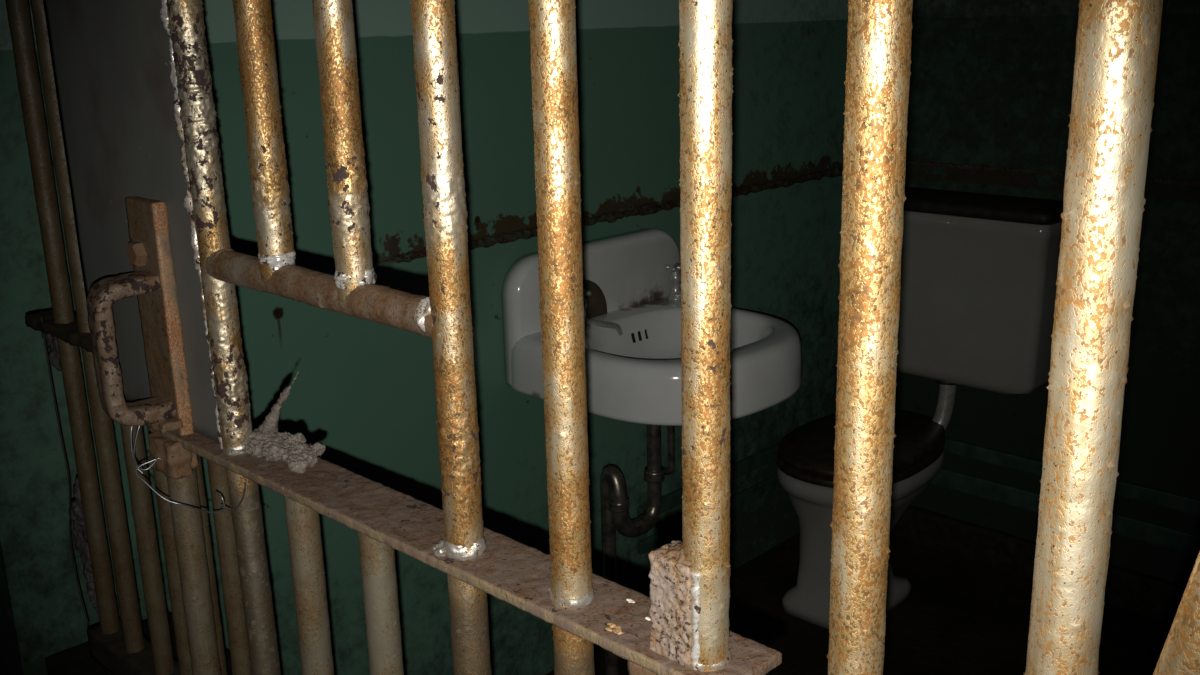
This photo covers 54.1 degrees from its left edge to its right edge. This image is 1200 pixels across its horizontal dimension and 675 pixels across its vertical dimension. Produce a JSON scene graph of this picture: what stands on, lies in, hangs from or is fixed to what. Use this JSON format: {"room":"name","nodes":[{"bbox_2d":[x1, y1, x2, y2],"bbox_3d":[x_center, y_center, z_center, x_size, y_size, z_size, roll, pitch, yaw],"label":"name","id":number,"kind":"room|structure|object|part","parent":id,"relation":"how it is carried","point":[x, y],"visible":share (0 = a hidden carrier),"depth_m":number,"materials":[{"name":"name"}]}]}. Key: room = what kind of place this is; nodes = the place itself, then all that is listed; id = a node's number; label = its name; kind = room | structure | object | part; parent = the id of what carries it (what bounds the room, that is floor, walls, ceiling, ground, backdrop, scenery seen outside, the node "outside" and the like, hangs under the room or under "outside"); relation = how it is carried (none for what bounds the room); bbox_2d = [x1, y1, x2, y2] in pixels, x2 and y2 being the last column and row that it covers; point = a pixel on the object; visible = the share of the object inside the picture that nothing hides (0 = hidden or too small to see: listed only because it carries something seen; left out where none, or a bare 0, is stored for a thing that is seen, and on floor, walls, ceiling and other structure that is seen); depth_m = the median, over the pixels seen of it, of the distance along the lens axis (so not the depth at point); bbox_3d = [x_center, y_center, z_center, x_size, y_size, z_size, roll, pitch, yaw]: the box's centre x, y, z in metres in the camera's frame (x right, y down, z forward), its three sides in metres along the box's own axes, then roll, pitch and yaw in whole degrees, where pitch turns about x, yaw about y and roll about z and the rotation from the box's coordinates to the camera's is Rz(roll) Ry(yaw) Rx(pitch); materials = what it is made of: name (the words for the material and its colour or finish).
{"room":"prison interior","nodes":[
{"label":"prison interior","id":0,"kind":"room"},
{"bbox_2d":[0,0,847,674],"bbox_3d":[-0.171,-0.499,2.540,0.120,2.670,2.373,13,21,42],"label":"wall","id":1,"kind":"structure","parent":0,"point":[363,390],"depth_m":2.40,"materials":[{"name":"green paint"}]},
{"bbox_2d":[501,228,679,385],"bbox_3d":[-0.003,-0.082,2.697,0.047,0.283,0.546,13,21,42],"label":"backsplash","id":2,"kind":"structure","parent":1,"relation":"attached to","point":[628,268],"depth_m":2.68,"materials":[{"name":"white ceramic"}]},
{"bbox_2d":[375,167,842,264],"bbox_3d":[0.137,-0.311,2.819,0.028,0.029,1.631,13,21,42],"label":"trim","id":3,"kind":"structure","parent":1,"relation":"attached to","point":[649,208],"depth_m":2.74,"materials":[{"name":"brown paint"}]},
{"bbox_2d":[501,228,801,674],"bbox_3d":[0.174,0.318,2.633,0.522,1.028,0.554,13,21,42],"label":"basin","id":4,"kind":"object","parent":1,"relation":"attached to","point":[633,361],"visible":0.78,"depth_m":2.53,"materials":[{"name":"white ceramic"}]},
{"bbox_2d":[583,279,606,318],"bbox_3d":[-0.042,-0.083,2.606,0.013,0.091,0.156,13,21,42],"label":"disc","id":5,"kind":"object","parent":4,"relation":"on","point":[596,303],"visible":0.44,"depth_m":2.63,"materials":[{"name":"brown metal"}]},
{"bbox_2d":[583,288,622,335],"bbox_3d":[-0.012,-0.054,2.594,0.054,0.120,0.131,13,21,42],"label":"tap","id":6,"kind":"object","parent":4,"relation":"on","point":[607,324],"depth_m":2.60,"materials":[{"name":"silver metal"}]},
{"bbox_2d":[664,263,680,300],"bbox_3d":[0.200,-0.124,2.777,0.105,0.091,0.048,13,21,42],"label":"tap","id":7,"kind":"object","parent":4,"relation":"on","point":[672,276],"depth_m":2.79,"materials":[{"name":"silver metal"}]},
{"bbox_2d":[637,442,779,517],"bbox_3d":[0.413,0.354,3.273,0.018,0.040,0.905,13,21,42],"label":"trim","id":8,"kind":"structure","parent":1,"relation":"attached to","point":[670,500],"depth_m":3.23,"materials":[{"name":"green paint"}]},
{"bbox_2d":[638,474,779,553],"bbox_3d":[0.413,0.442,3.298,0.014,0.035,0.905,13,21,42],"label":"trim","id":9,"kind":"structure","parent":1,"relation":"attached to","point":[673,531],"depth_m":3.23,"materials":[{"name":"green paint"}]},
{"bbox_2d":[545,533,1171,674],"bbox_3d":[0.193,1.201,1.542,4.600,0.100,4.300,13,21,42],"label":"floor","id":10,"kind":"structure","parent":0,"point":[960,616],"depth_m":3.00,"materials":[{"name":"concrete"}]},
{"bbox_2d":[5,0,251,674],"bbox_3d":[-0.538,-0.151,1.302,0.520,2.670,0.054,13,21,42],"label":"bars","id":11,"kind":"object","parent":10,"relation":"in","point":[120,647],"visible":0.47,"depth_m":1.42,"materials":[{"name":"brown metal"}]},
{"bbox_2d":[41,333,61,370],"bbox_3d":[-0.708,0.011,1.536,0.068,0.072,0.028,13,21,42],"label":"cobweb","id":12,"kind":"object","parent":11,"relation":"attached to","point":[53,356],"visible":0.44,"depth_m":1.53},
{"bbox_2d":[40,316,88,624],"bbox_3d":[-0.697,0.180,1.528,0.032,0.430,0.003,13,21,42],"label":"loose wire","id":13,"kind":"object","parent":11,"relation":"hanging from","point":[41,319],"visible":1,"depth_m":1.51,"materials":[{"name":"grey metal"}]},
{"bbox_2d":[68,477,97,612],"bbox_3d":[-0.692,0.281,1.587,0.061,0.203,0.031,13,21,42],"label":"cobweb","id":14,"kind":"object","parent":11,"relation":"attached to","point":[77,516],"visible":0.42,"depth_m":1.57},
{"bbox_3d":[-0.509,0.450,1.449,0.476,0.044,0.046,13,21,42],"label":"rail","id":15,"kind":"part","parent":11,"relation":"part of","materials":[{"name":"brown metal"}]},
{"bbox_2d":[45,611,231,674],"bbox_3d":[-0.709,0.783,1.949,0.327,0.537,0.217,13,21,42],"label":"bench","id":16,"kind":"object","parent":10,"relation":"on","point":[76,660],"visible":0.21,"depth_m":1.90,"materials":[{"name":"brown wood"}]},
{"bbox_2d":[43,0,781,674],"bbox_3d":[-0.248,-0.056,0.928,0.880,2.670,0.119,13,21,42],"label":"door","id":17,"kind":"structure","parent":10,"relation":"on","point":[161,271],"depth_m":0.88,"materials":[{"name":"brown metal"}]},
{"bbox_3d":[-0.444,0.012,1.107,0.045,0.144,0.065,13,21,42],"label":"handle","id":18,"kind":"part","parent":17,"relation":"part of","materials":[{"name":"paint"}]},
{"bbox_3d":[-0.460,-0.514,1.031,0.285,1.231,0.008,13,21,42],"label":"lock plate","id":19,"kind":"part","parent":17,"relation":"part of","materials":[{"name":"grey metal"}]},
{"bbox_2d":[130,426,245,513],"bbox_3d":[-0.376,0.126,1.098,0.138,0.089,0.026,6,17,24],"label":"wire","id":20,"kind":"object","parent":17,"relation":"attached to","point":[138,468],"visible":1,"depth_m":1.11,"materials":[{"name":"grey metal"}]},
{"bbox_2d":[240,372,325,473],"bbox_3d":[-0.291,0.069,1.067,0.112,0.085,0.050,11,20,38],"label":"clump","id":21,"kind":"object","parent":17,"relation":"on","point":[265,440],"visible":0.99,"depth_m":1.07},
{"bbox_2d":[607,622,615,627],"bbox_3d":[0.007,0.186,0.761,0.007,0.002,0.005,13,21,42],"label":"flake","id":22,"kind":"object","parent":17,"relation":"on","point":[612,625],"visible":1,"depth_m":0.76,"materials":[{"name":"paint"}]},
{"bbox_2d":[613,628,623,634],"bbox_3d":[0.012,0.188,0.752,0.009,0.002,0.006,13,21,42],"label":"flake","id":23,"kind":"object","parent":17,"relation":"on","point":[618,631],"visible":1,"depth_m":0.75,"materials":[{"name":"paint"}]},
{"bbox_2d":[776,187,1062,629],"bbox_3d":[0.801,0.186,3.020,0.554,1.046,0.644,13,21,42],"label":"toilet","id":24,"kind":"object","parent":10,"relation":"on","point":[979,271],"visible":0.73,"depth_m":2.98,"materials":[{"name":"white ceramic"}]},
{"bbox_3d":[0.693,0.294,3.081,0.354,0.025,0.534,13,21,42],"label":"seat","id":25,"kind":"part","parent":24,"relation":"part of","materials":[{"name":"brown wood"}]},
{"bbox_3d":[0.701,0.496,3.138,0.349,0.392,0.538,13,21,42],"label":"bowl","id":26,"kind":"part","parent":24,"relation":"part of","materials":[{"name":"white ceramic"}]},
{"bbox_3d":[0.694,0.266,3.075,0.347,0.029,0.528,13,21,42],"label":"seat lid","id":27,"kind":"part","parent":24,"relation":"part of","materials":[{"name":"brown wood"}]},
{"bbox_3d":[0.943,-0.113,3.091,0.523,0.447,0.181,13,21,42],"label":"tank","id":28,"kind":"part","parent":24,"relation":"part of","materials":[{"name":"white ceramic"}]},
{"bbox_3d":[0.933,-0.343,3.023,0.544,0.032,0.193,13,21,42],"label":"tank lid","id":29,"kind":"part","parent":24,"relation":"part of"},
{"bbox_2d":[827,0,1199,674],"bbox_3d":[0.200,0.042,0.527,0.051,2.670,0.223,-12,19,-35],"label":"bars","id":30,"kind":"object","parent":10,"relation":"on","point":[1116,58],"visible":1,"depth_m":0.53,"materials":[{"name":"rusty steel"},{"name":"peeling cream paint"}]},
{"bbox_2d":[836,0,1199,585],"bbox_3d":[1.722,-0.520,2.439,2.977,2.670,0.120,13,21,42],"label":"wall","id":31,"kind":"structure","parent":0,"point":[991,81],"depth_m":2.97,"materials":[{"name":"green paint"}]},
{"bbox_2d":[890,505,1185,623],"bbox_3d":[1.709,0.732,2.725,2.746,0.115,0.028,13,21,42],"label":"baseboard","id":32,"kind":"structure","parent":31,"relation":"attached to","point":[1158,598],"depth_m":3.25,"materials":[{"name":"black"}]},
{"bbox_2d":[906,160,1199,185],"bbox_3d":[1.688,-0.288,2.451,2.724,0.012,0.008,13,21,42],"label":"trim","id":33,"kind":"structure","parent":31,"relation":"attached to","point":[921,163],"depth_m":3.02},
{"bbox_2d":[930,468,1199,556],"bbox_3d":[1.715,0.570,2.675,2.743,0.055,0.014,13,21,42],"label":"trim","id":34,"kind":"structure","parent":31,"relation":"attached to","point":[1125,526],"depth_m":3.17,"materials":[{"name":"green paint"}]},
{"bbox_2d":[944,437,1199,515],"bbox_3d":[1.712,0.472,2.645,2.739,0.040,0.018,13,21,42],"label":"trim","id":35,"kind":"structure","parent":31,"relation":"attached to","point":[1139,492],"depth_m":3.14,"materials":[{"name":"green paint"}]}
]}

